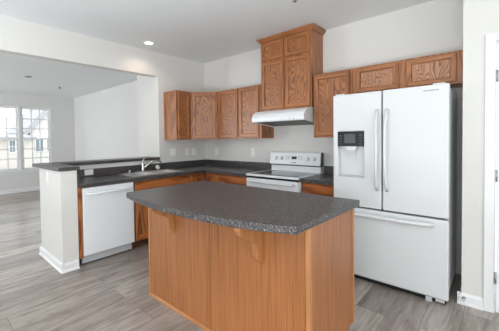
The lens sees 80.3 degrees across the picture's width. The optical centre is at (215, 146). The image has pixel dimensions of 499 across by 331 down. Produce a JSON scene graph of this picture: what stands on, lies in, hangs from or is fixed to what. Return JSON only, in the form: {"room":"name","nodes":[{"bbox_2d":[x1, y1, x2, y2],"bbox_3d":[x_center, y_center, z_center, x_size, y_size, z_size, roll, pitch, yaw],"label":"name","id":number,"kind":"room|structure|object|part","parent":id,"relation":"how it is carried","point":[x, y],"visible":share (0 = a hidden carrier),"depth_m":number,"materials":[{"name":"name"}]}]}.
{"room":"kitchen","nodes":[
{"label":"kitchen","id":0,"kind":"room"},
{"bbox_2d":[0,92,74,190],"bbox_3d":[-6.894,-0.032,6.536,0.140,2.700,7.420,1,2,44],"label":"wall","id":1,"kind":"structure","parent":0,"point":[61,109],"depth_m":8.60,"materials":[{"name":"white paint"}]},
{"bbox_2d":[0,105,19,171],"bbox_3d":[-5.658,-0.218,7.785,0.083,1.750,0.745,1,2,44],"label":"window","id":2,"kind":"structure","parent":1,"relation":"in","point":[16,118],"depth_m":7.96,"materials":[{"name":"white paint"}]},
{"bbox_3d":[-5.666,-0.622,7.777,0.028,0.882,0.685,1,2,44],"label":"sash","id":3,"kind":"part","parent":2,"relation":"part of","materials":[{"name":"clear glass"}]},
{"bbox_3d":[-5.632,0.205,7.777,0.028,0.844,0.685,1,2,44],"label":"sash","id":4,"kind":"part","parent":2,"relation":"part of","materials":[{"name":"white paint"}]},
{"bbox_2d":[0,169,38,175],"bbox_3d":[-5.318,0.696,8.039,0.070,0.100,1.730,1,2,44],"label":"trim","id":5,"kind":"structure","parent":1,"relation":"attached to","point":[32,170],"depth_m":8.00,"materials":[{"name":"white paint"}]},
{"bbox_2d":[0,187,39,194],"bbox_3d":[-6.862,1.265,6.473,0.014,0.110,7.300,1,2,44],"label":"baseboard","id":6,"kind":"structure","parent":1,"relation":"attached to","point":[13,191],"depth_m":8.01,"materials":[{"name":"white paint"}]},
{"bbox_2d":[20,106,51,169],"bbox_3d":[-5.109,-0.241,8.349,0.083,1.750,0.750,1,2,44],"label":"window","id":7,"kind":"structure","parent":1,"relation":"in","point":[21,108],"depth_m":8.29,"materials":[{"name":"white paint"}]},
{"bbox_3d":[-5.116,-0.644,8.340,0.028,0.882,0.690,1,2,44],"label":"sash","id":8,"kind":"part","parent":7,"relation":"part of","materials":[{"name":"glass"}]},
{"bbox_3d":[-5.082,0.182,8.341,0.028,0.844,0.690,1,2,44],"label":"sash","id":9,"kind":"part","parent":7,"relation":"part of","materials":[{"name":"white paint"}]},
{"bbox_2d":[39,160,159,263],"bbox_3d":[-1.296,0.767,3.945,0.745,1.070,1.680,1,2,44],"label":"wall","id":10,"kind":"structure","parent":0,"point":[58,196],"depth_m":3.19,"materials":[{"name":"white paint"}]},
{"bbox_2d":[46,171,48,181],"bbox_3d":[-1.927,0.342,3.362,0.072,0.118,0.008,1,2,44],"label":"outlet plate","id":11,"kind":"object","parent":10,"relation":"attached to","point":[47,172],"visible":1,"depth_m":3.35,"materials":[{"name":"white plastic"}]},
{"bbox_2d":[39,246,79,273],"bbox_3d":[-1.302,1.255,3.945,0.797,0.095,1.696,1,2,44],"label":"baseboard","id":12,"kind":"structure","parent":10,"relation":"attached to","point":[62,268],"depth_m":3.18,"materials":[{"name":"white paint"}]},
{"bbox_2d":[77,188,82,258],"bbox_3d":[-1.696,0.835,3.426,0.618,0.773,0.037,1,2,44],"label":"filler panel","id":13,"kind":"object","parent":10,"relation":"attached to","point":[79,190],"visible":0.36,"depth_m":3.21,"materials":[{"name":"brown wood"}]},
{"bbox_2d":[32,156,159,171],"bbox_3d":[-1.382,0.211,3.987,0.975,0.040,1.703,1,2,44],"label":"bar","id":14,"kind":"object","parent":10,"relation":"on","point":[67,165],"visible":1,"depth_m":3.81,"materials":[{"name":"laminate"}]},
{"bbox_2d":[0,15,205,162],"bbox_3d":[-3.028,-0.034,2.974,0.630,2.774,7.720,1,2,44],"label":"wall","id":15,"kind":"structure","parent":0,"point":[157,74],"depth_m":4.52,"materials":[{"name":"white paint"}]},
{"bbox_2d":[170,148,175,155],"bbox_3d":[-0.705,0.088,4.899,0.009,0.122,0.116,1,2,44],"label":"switch plate","id":16,"kind":"object","parent":15,"relation":"attached to","point":[172,150],"visible":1,"depth_m":4.89,"materials":[{"name":"white plastic"}]},
{"bbox_2d":[164,90,190,139],"bbox_3d":[-0.612,-0.498,4.750,0.339,0.767,0.296,1,2,44],"label":"upper cabinet","id":17,"kind":"object","parent":15,"relation":"attached to","point":[177,108],"visible":1,"depth_m":4.64,"materials":[{"name":"brown wood"}]},
{"bbox_3d":[-0.499,-0.497,4.638,0.021,0.723,0.243,1,2,44],"label":"door","id":18,"kind":"part","parent":17,"relation":"part of","materials":[{"name":"brown wood"}]},
{"bbox_2d":[190,92,216,138],"bbox_3d":[-0.192,-0.510,4.982,0.616,0.767,0.616,1,2,44],"label":"upper cabinet","id":19,"kind":"object","parent":15,"relation":"attached to","point":[203,105],"visible":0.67,"depth_m":4.75,"materials":[{"name":"brown wood"}]},
{"bbox_2d":[74,81,138,160],"bbox_3d":[-2.553,-0.119,7.399,4.870,2.700,0.120,1,2,44],"label":"wall","id":20,"kind":"structure","parent":0,"point":[105,121],"depth_m":7.49,"materials":[{"name":"white paint"}]},
{"bbox_2d":[0,0,432,97],"bbox_3d":[-2.472,-1.427,2.361,12.200,0.174,7.700,1,2,44],"label":"ceiling","id":21,"kind":"structure","parent":0,"point":[201,31],"depth_m":3.52,"materials":[{"name":"white paint"}]},
{"bbox_2d":[143,41,154,44],"bbox_3d":[-0.954,-1.481,4.197,0.170,0.006,0.170,1,2,44],"label":"recessed light","id":22,"kind":"object","parent":21,"relation":"in","point":[144,42],"visible":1,"depth_m":4.20,"materials":[{"name":"white paint"}]},
{"bbox_2d":[0,190,498,330],"bbox_3d":[-2.430,1.407,2.506,12.300,0.100,7.800,1,2,44],"label":"floor","id":23,"kind":"structure","parent":0,"point":[111,292],"depth_m":2.55,"materials":[{"name":"grey wood"}]},
{"bbox_2d":[81,182,134,263],"bbox_3d":[-1.432,0.876,3.636,0.664,0.872,0.619,1,2,44],"label":"dishwasher","id":24,"kind":"object","parent":23,"relation":"on","point":[107,214],"visible":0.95,"depth_m":3.41,"materials":[{"name":"white plastic"}]},
{"bbox_3d":[-1.290,1.250,3.513,0.045,0.097,0.613,1,2,44],"label":"toe panel","id":25,"kind":"part","parent":24,"relation":"part of","materials":[{"name":"grey plastic"}]},
{"bbox_3d":[-1.218,0.515,3.413,0.052,0.023,0.545,1,2,44],"label":"handle","id":26,"kind":"part","parent":24,"relation":"part of","materials":[{"name":"white plastic"}]},
{"bbox_2d":[132,174,189,248],"bbox_3d":[-0.911,0.853,4.231,0.623,0.873,0.948,1,2,44],"label":"base cabinet","id":27,"kind":"object","parent":23,"relation":"on","point":[140,211],"visible":0.2,"depth_m":3.80,"materials":[{"name":"brown wood"}]},
{"bbox_3d":[-0.854,0.885,3.859,0.021,0.575,0.438,1,2,44],"label":"door","id":28,"kind":"part","parent":27,"relation":"part of","materials":[{"name":"brown wood"}]},
{"bbox_3d":[-0.699,0.502,4.015,0.019,0.128,0.900,1,2,44],"label":"drawer","id":29,"kind":"part","parent":27,"relation":"part of","materials":[{"name":"brown wood"}]},
{"bbox_2d":[190,173,217,182],"bbox_3d":[-0.169,0.827,4.795,0.897,0.873,0.897,1,2,44],"label":"base cabinet","id":30,"kind":"object","parent":23,"relation":"on","point":[197,177],"visible":0.15,"depth_m":4.45,"materials":[{"name":"brown wood"}]},
{"bbox_2d":[77,159,271,187],"bbox_3d":[-0.536,0.345,4.015,1.486,0.140,2.531,1,2,44],"label":"countertop","id":31,"kind":"structure","parent":30,"relation":"on","point":[108,175],"depth_m":4.32,"materials":[{"name":"laminate"}]},
{"bbox_2d":[84,169,92,174],"bbox_3d":[-1.673,0.337,3.879,0.008,0.074,0.115,1,2,44],"label":"outlet plate","id":32,"kind":"object","parent":31,"relation":"attached to","point":[90,171],"visible":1,"depth_m":3.88,"materials":[{"name":"white plastic"}]},
{"bbox_2d":[135,157,161,172],"bbox_3d":[-0.998,0.256,4.362,0.419,0.221,0.081,-2,2,-32],"label":"faucet","id":33,"kind":"object","parent":31,"relation":"on","point":[143,167],"visible":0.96,"depth_m":4.31,"materials":[{"name":"silver metal"}]},
{"bbox_3d":[-0.945,0.265,4.381,0.309,0.128,0.055,-2,2,-32],"label":"spout","id":34,"kind":"part","parent":33,"relation":"part of","materials":[{"name":"silver metal"}]},
{"bbox_2d":[117,169,180,176],"bbox_3d":[-0.921,0.453,4.223,0.444,0.168,0.844,1,2,44],"label":"sink","id":35,"kind":"object","parent":31,"relation":"in","point":[153,172],"visible":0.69,"depth_m":4.25,"materials":[{"name":"silver metal"}]},
{"bbox_3d":[-1.039,0.460,4.059,0.320,0.167,0.370,1,2,44],"label":"bowl","id":36,"kind":"part","parent":35,"relation":"part of","materials":[{"name":"silver metal"}]},
{"bbox_3d":[-0.760,0.448,4.345,0.320,0.167,0.370,1,2,44],"label":"bowl","id":37,"kind":"part","parent":35,"relation":"part of","materials":[{"name":"silver metal"}]},
{"bbox_3d":[-0.268,0.784,4.459,0.021,0.728,0.260,1,2,44],"label":"door","id":38,"kind":"part","parent":30,"relation":"part of","materials":[{"name":"brown wood"}]},
{"bbox_3d":[-0.064,0.781,4.462,0.260,0.728,0.021,1,2,44],"label":"door","id":39,"kind":"part","parent":30,"relation":"part of","materials":[{"name":"brown wood"}]},
{"bbox_2d":[218,174,246,185],"bbox_3d":[0.454,0.828,4.379,0.573,0.873,0.623,1,2,44],"label":"base cabinet","id":40,"kind":"object","parent":23,"relation":"on","point":[231,179],"visible":0.02,"depth_m":4.14,"materials":[{"name":"brown wood"}]},
{"bbox_2d":[148,207,353,330],"bbox_3d":[0.110,0.874,2.261,1.541,0.902,0.896,1,2,44],"label":"kitchen island","id":41,"kind":"object","parent":23,"relation":"on","point":[216,277],"visible":0.66,"depth_m":1.90,"materials":[{"name":"brown wood"}]},
{"bbox_3d":[-0.315,0.878,2.368,0.772,0.902,0.006,1,2,44],"label":"panel","id":42,"kind":"part","parent":41,"relation":"part of","materials":[{"name":"brown wood"}]},
{"bbox_3d":[-0.046,1.321,2.107,1.541,0.020,0.018,1,2,44],"label":"shoe moulding","id":43,"kind":"part","parent":41,"relation":"part of","materials":[{"name":"brown wood"}]},
{"bbox_2d":[126,180,359,234],"bbox_3d":[0.090,0.402,2.234,1.570,0.042,1.014,1,2,44],"label":"island countertop","id":44,"kind":"structure","parent":41,"relation":"on","point":[225,204],"depth_m":1.95,"materials":[{"name":"laminate"}]},
{"bbox_3d":[0.225,0.883,1.841,0.728,0.902,0.006,1,2,44],"label":"panel","id":45,"kind":"part","parent":41,"relation":"part of","materials":[{"name":"brown wood"}]},
{"bbox_3d":[0.502,0.886,1.579,0.026,0.902,0.028,1,2,44],"label":"corner post","id":46,"kind":"part","parent":41,"relation":"part of","materials":[{"name":"brown wood"}]},
{"bbox_3d":[0.734,0.876,1.810,0.006,0.902,0.624,1,2,44],"label":"panel","id":47,"kind":"part","parent":41,"relation":"part of","materials":[{"name":"brown wood"}]},
{"bbox_2d":[246,151,323,192],"bbox_3d":[0.889,0.676,3.863,0.776,1.190,0.729,1,2,44],"label":"range","id":48,"kind":"object","parent":23,"relation":"on","point":[287,170],"visible":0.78,"depth_m":3.85,"materials":[{"name":"white metal"}]},
{"bbox_3d":[0.654,0.445,3.623,0.666,0.025,0.070,1,2,44],"label":"door handle","id":49,"kind":"part","parent":48,"relation":"part of","materials":[{"name":"white metal"}]},
{"bbox_2d":[246,177,301,192],"bbox_3d":[0.912,0.798,3.891,0.760,0.845,0.657,1,2,44],"label":"oven","id":50,"kind":"object","parent":48,"relation":"in","point":[297,185],"depth_m":3.56,"materials":[{"name":"white metal"}]},
{"bbox_2d":[246,170,322,179],"bbox_3d":[0.906,0.362,3.880,0.762,0.026,0.655,1,2,44],"label":"cooktop","id":51,"kind":"object","parent":48,"relation":"in","point":[268,174],"depth_m":3.80,"materials":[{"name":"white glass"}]},
{"bbox_3d":[1.103,0.162,4.077,0.768,0.175,0.090,1,2,44],"label":"control panel","id":52,"kind":"part","parent":48,"relation":"part of","materials":[{"name":"white ceramic"}]},
{"bbox_2d":[302,182,333,196],"bbox_3d":[1.369,0.838,3.487,0.438,0.873,0.623,1,2,44],"label":"base cabinet","id":53,"kind":"object","parent":23,"relation":"on","point":[309,188],"visible":0.02,"depth_m":3.26,"materials":[{"name":"brown wood"}]},
{"bbox_2d":[300,166,333,184],"bbox_3d":[1.360,0.331,3.473,0.442,0.140,0.658,1,2,44],"label":"countertop","id":54,"kind":"structure","parent":53,"relation":"on","point":[327,178],"depth_m":3.39,"materials":[{"name":"laminate"}]},
{"bbox_2d":[333,82,456,304],"bbox_3d":[1.744,0.377,2.882,0.924,1.815,0.775,1,2,44],"label":"refrigerator","id":55,"kind":"object","parent":23,"relation":"on","point":[395,150],"visible":0.84,"depth_m":2.58,"materials":[{"name":"white metal"}]},
{"bbox_3d":[1.320,-0.077,2.863,0.240,0.143,0.034,1,2,44],"label":"dispenser panel","id":56,"kind":"part","parent":55,"relation":"part of","materials":[{"name":"black plastic"}]},
{"bbox_3d":[1.374,0.032,2.847,0.439,1.089,0.072,1,2,44],"label":"door","id":57,"kind":"part","parent":55,"relation":"part of","materials":[{"name":"white metal"}]},
{"bbox_3d":[1.460,0.031,2.665,0.029,0.750,0.088,0,2,38],"label":"handle","id":58,"kind":"part","parent":55,"relation":"part of","materials":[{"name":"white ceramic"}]},
{"bbox_3d":[1.516,0.032,2.610,0.088,0.750,0.029,-2,2,-40],"label":"handle","id":59,"kind":"part","parent":55,"relation":"part of","materials":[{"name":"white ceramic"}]},
{"bbox_3d":[1.506,0.642,2.650,0.761,0.034,0.082,1,2,44],"label":"handle","id":60,"kind":"part","parent":55,"relation":"part of","materials":[{"name":"white metal"}]},
{"bbox_3d":[1.561,0.921,2.701,0.924,0.658,0.072,1,2,44],"label":"freezer drawer","id":61,"kind":"part","parent":55,"relation":"part of","materials":[{"name":"white metal"}]},
{"bbox_3d":[1.708,0.035,2.521,0.475,1.089,0.072,1,2,44],"label":"door","id":62,"kind":"part","parent":55,"relation":"part of","materials":[{"name":"white metal"}]},
{"bbox_2d":[204,0,462,274],"bbox_3d":[1.175,-0.128,4.182,3.700,2.774,0.120,1,2,44],"label":"wall","id":63,"kind":"structure","parent":0,"point":[435,26],"depth_m":3.53,"materials":[{"name":"white paint"}]},
{"bbox_2d":[217,84,273,138],"bbox_3d":[0.438,-0.509,4.561,0.866,0.767,0.339,1,2,44],"label":"upper cabinet","id":64,"kind":"object","parent":63,"relation":"attached to","point":[236,107],"visible":0.92,"depth_m":4.39,"materials":[{"name":"brown wood"}]},
{"bbox_3d":[0.191,-0.506,4.580,0.394,0.723,0.021,1,2,44],"label":"door","id":65,"kind":"part","parent":64,"relation":"part of","materials":[{"name":"brown wood"}]},
{"bbox_3d":[0.485,-0.503,4.294,0.354,0.723,0.021,1,2,44],"label":"door","id":66,"kind":"part","parent":64,"relation":"part of","materials":[{"name":"brown wood"}]},
{"bbox_2d":[251,148,254,156],"bbox_3d":[0.592,0.091,4.668,0.075,0.135,0.008,1,2,44],"label":"outlet plate","id":67,"kind":"object","parent":63,"relation":"attached to","point":[252,149],"visible":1,"depth_m":4.66,"materials":[{"name":"white plastic"}]},
{"bbox_2d":[256,23,325,110],"bbox_3d":[1.007,-0.999,3.969,0.846,1.001,0.363,1,2,44],"label":"upper cabinet","id":68,"kind":"object","parent":63,"relation":"attached to","point":[290,59],"visible":0.88,"depth_m":3.80,"materials":[{"name":"brown wood"}]},
{"bbox_3d":[0.770,-1.307,3.982,0.342,0.248,0.021,1,2,44],"label":"door","id":69,"kind":"part","parent":68,"relation":"part of","materials":[{"name":"brown wood"}]},
{"bbox_3d":[0.777,-0.837,3.995,0.342,0.638,0.021,1,2,44],"label":"door","id":70,"kind":"part","parent":68,"relation":"part of","materials":[{"name":"brown wood"}]},
{"bbox_2d":[252,107,313,126],"bbox_3d":[0.954,-0.386,3.928,0.769,0.218,0.530,1,2,44],"label":"range hood","id":71,"kind":"object","parent":68,"relation":"attached to","point":[296,116],"visible":0.88,"depth_m":3.74,"materials":[{"name":"white metal"}]},
{"bbox_3d":[1.000,-1.472,3.957,0.846,0.054,0.363,1,2,44],"label":"crown moulding","id":72,"kind":"part","parent":68,"relation":"part of","materials":[{"name":"brown wood"}]},
{"bbox_3d":[1.032,-1.304,3.727,0.342,0.248,0.021,1,2,44],"label":"door","id":73,"kind":"part","parent":68,"relation":"part of","materials":[{"name":"brown wood"}]},
{"bbox_3d":[1.040,-0.834,3.739,0.342,0.638,0.021,1,2,44],"label":"door","id":74,"kind":"part","parent":68,"relation":"part of","materials":[{"name":"brown wood"}]},
{"bbox_2d":[324,166,333,173],"bbox_3d":[1.583,0.301,3.701,0.442,0.100,0.019,1,2,44],"label":"backsplash","id":75,"kind":"structure","parent":63,"relation":"attached to","point":[327,169],"depth_m":3.80,"materials":[{"name":"laminate"}]},
{"bbox_2d":[314,69,352,137],"bbox_3d":[1.473,-0.498,3.553,0.456,0.767,0.339,1,2,44],"label":"upper cabinet","id":76,"kind":"object","parent":63,"relation":"attached to","point":[328,85],"visible":0.66,"depth_m":3.48,"materials":[{"name":"brown wood"}]},
{"bbox_2d":[353,49,462,93],"bbox_3d":[1.980,-0.728,3.048,0.967,0.297,0.339,1,2,44],"label":"upper cabinet","id":77,"kind":"object","parent":63,"relation":"attached to","point":[447,67],"visible":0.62,"depth_m":2.88,"materials":[{"name":"brown wood"}]},
{"bbox_3d":[1.698,-0.722,3.102,0.404,0.258,0.021,1,2,44],"label":"door","id":78,"kind":"part","parent":77,"relation":"part of","materials":[{"name":"brown wood"}]},
{"bbox_3d":[2.031,-0.719,2.777,0.386,0.258,0.021,1,2,44],"label":"door","id":79,"kind":"part","parent":77,"relation":"part of","materials":[{"name":"brown wood"}]},
{"bbox_2d":[461,0,498,297],"bbox_3d":[3.314,-0.095,1.649,2.900,2.774,0.760,1,2,44],"label":"wall","id":80,"kind":"structure","parent":0,"point":[480,17],"depth_m":2.34,"materials":[{"name":"white paint"}]},
{"bbox_2d":[457,289,482,310],"bbox_3d":[2.283,1.238,2.606,0.160,0.092,0.664,1,2,44],"label":"baseboard","id":81,"kind":"structure","parent":80,"relation":"attached to","point":[476,302],"depth_m":2.37,"materials":[{"name":"white paint"}]},
{"bbox_2d":[483,32,498,313],"bbox_3d":[2.487,0.216,2.007,0.952,2.160,0.140,1,2,44],"label":"trim","id":82,"kind":"structure","parent":80,"relation":"attached to","point":[492,39],"depth_m":2.27,"materials":[{"name":"white paint"}]},
{"bbox_2d":[494,45,498,312],"bbox_3d":[2.434,0.249,1.964,0.822,2.077,0.108,1,2,44],"label":"door","id":83,"kind":"structure","parent":80,"relation":"in","point":[496,274],"depth_m":2.25,"materials":[{"name":"white paint"}]},
{"label":"outside","id":84,"kind":"structure","parent":0,"visible":0},
{"bbox_3d":[-16.741,1.236,35.602,54.200,0.150,100.000,1,2,44],"label":"lawn","id":85,"kind":"structure","parent":84,"visible":0},
{"bbox_2d":[0,134,36,168],"bbox_3d":[-16.098,0.377,19.204,6.800,2.400,6.080,1,2,44],"label":"house","id":86,"kind":"structure","parent":85,"relation":"on","point":[3,143],"depth_m":18.42,"materials":[{"name":"beige"}]},
{"bbox_3d":[-12.715,-0.022,18.362,0.015,0.720,0.300,1,2,44],"label":"glass","id":87,"kind":"part","parent":86,"relation":"part of","materials":[{"name":"glass"}]},
{"bbox_2d":[4,109,48,162],"bbox_3d":[-14.400,-1.970,26.579,6.700,6.659,6.729,1,2,44],"label":"gabled house","id":88,"kind":"structure","parent":85,"relation":"on","point":[35,113],"depth_m":23.13,"materials":[{"name":"beige"}]},
{"bbox_3d":[-13.794,-0.147,22.980,0.020,1.018,0.509,1,2,44],"label":"glass","id":89,"kind":"part","parent":88,"relation":"part of","materials":[{"name":"glass"}]}
]}

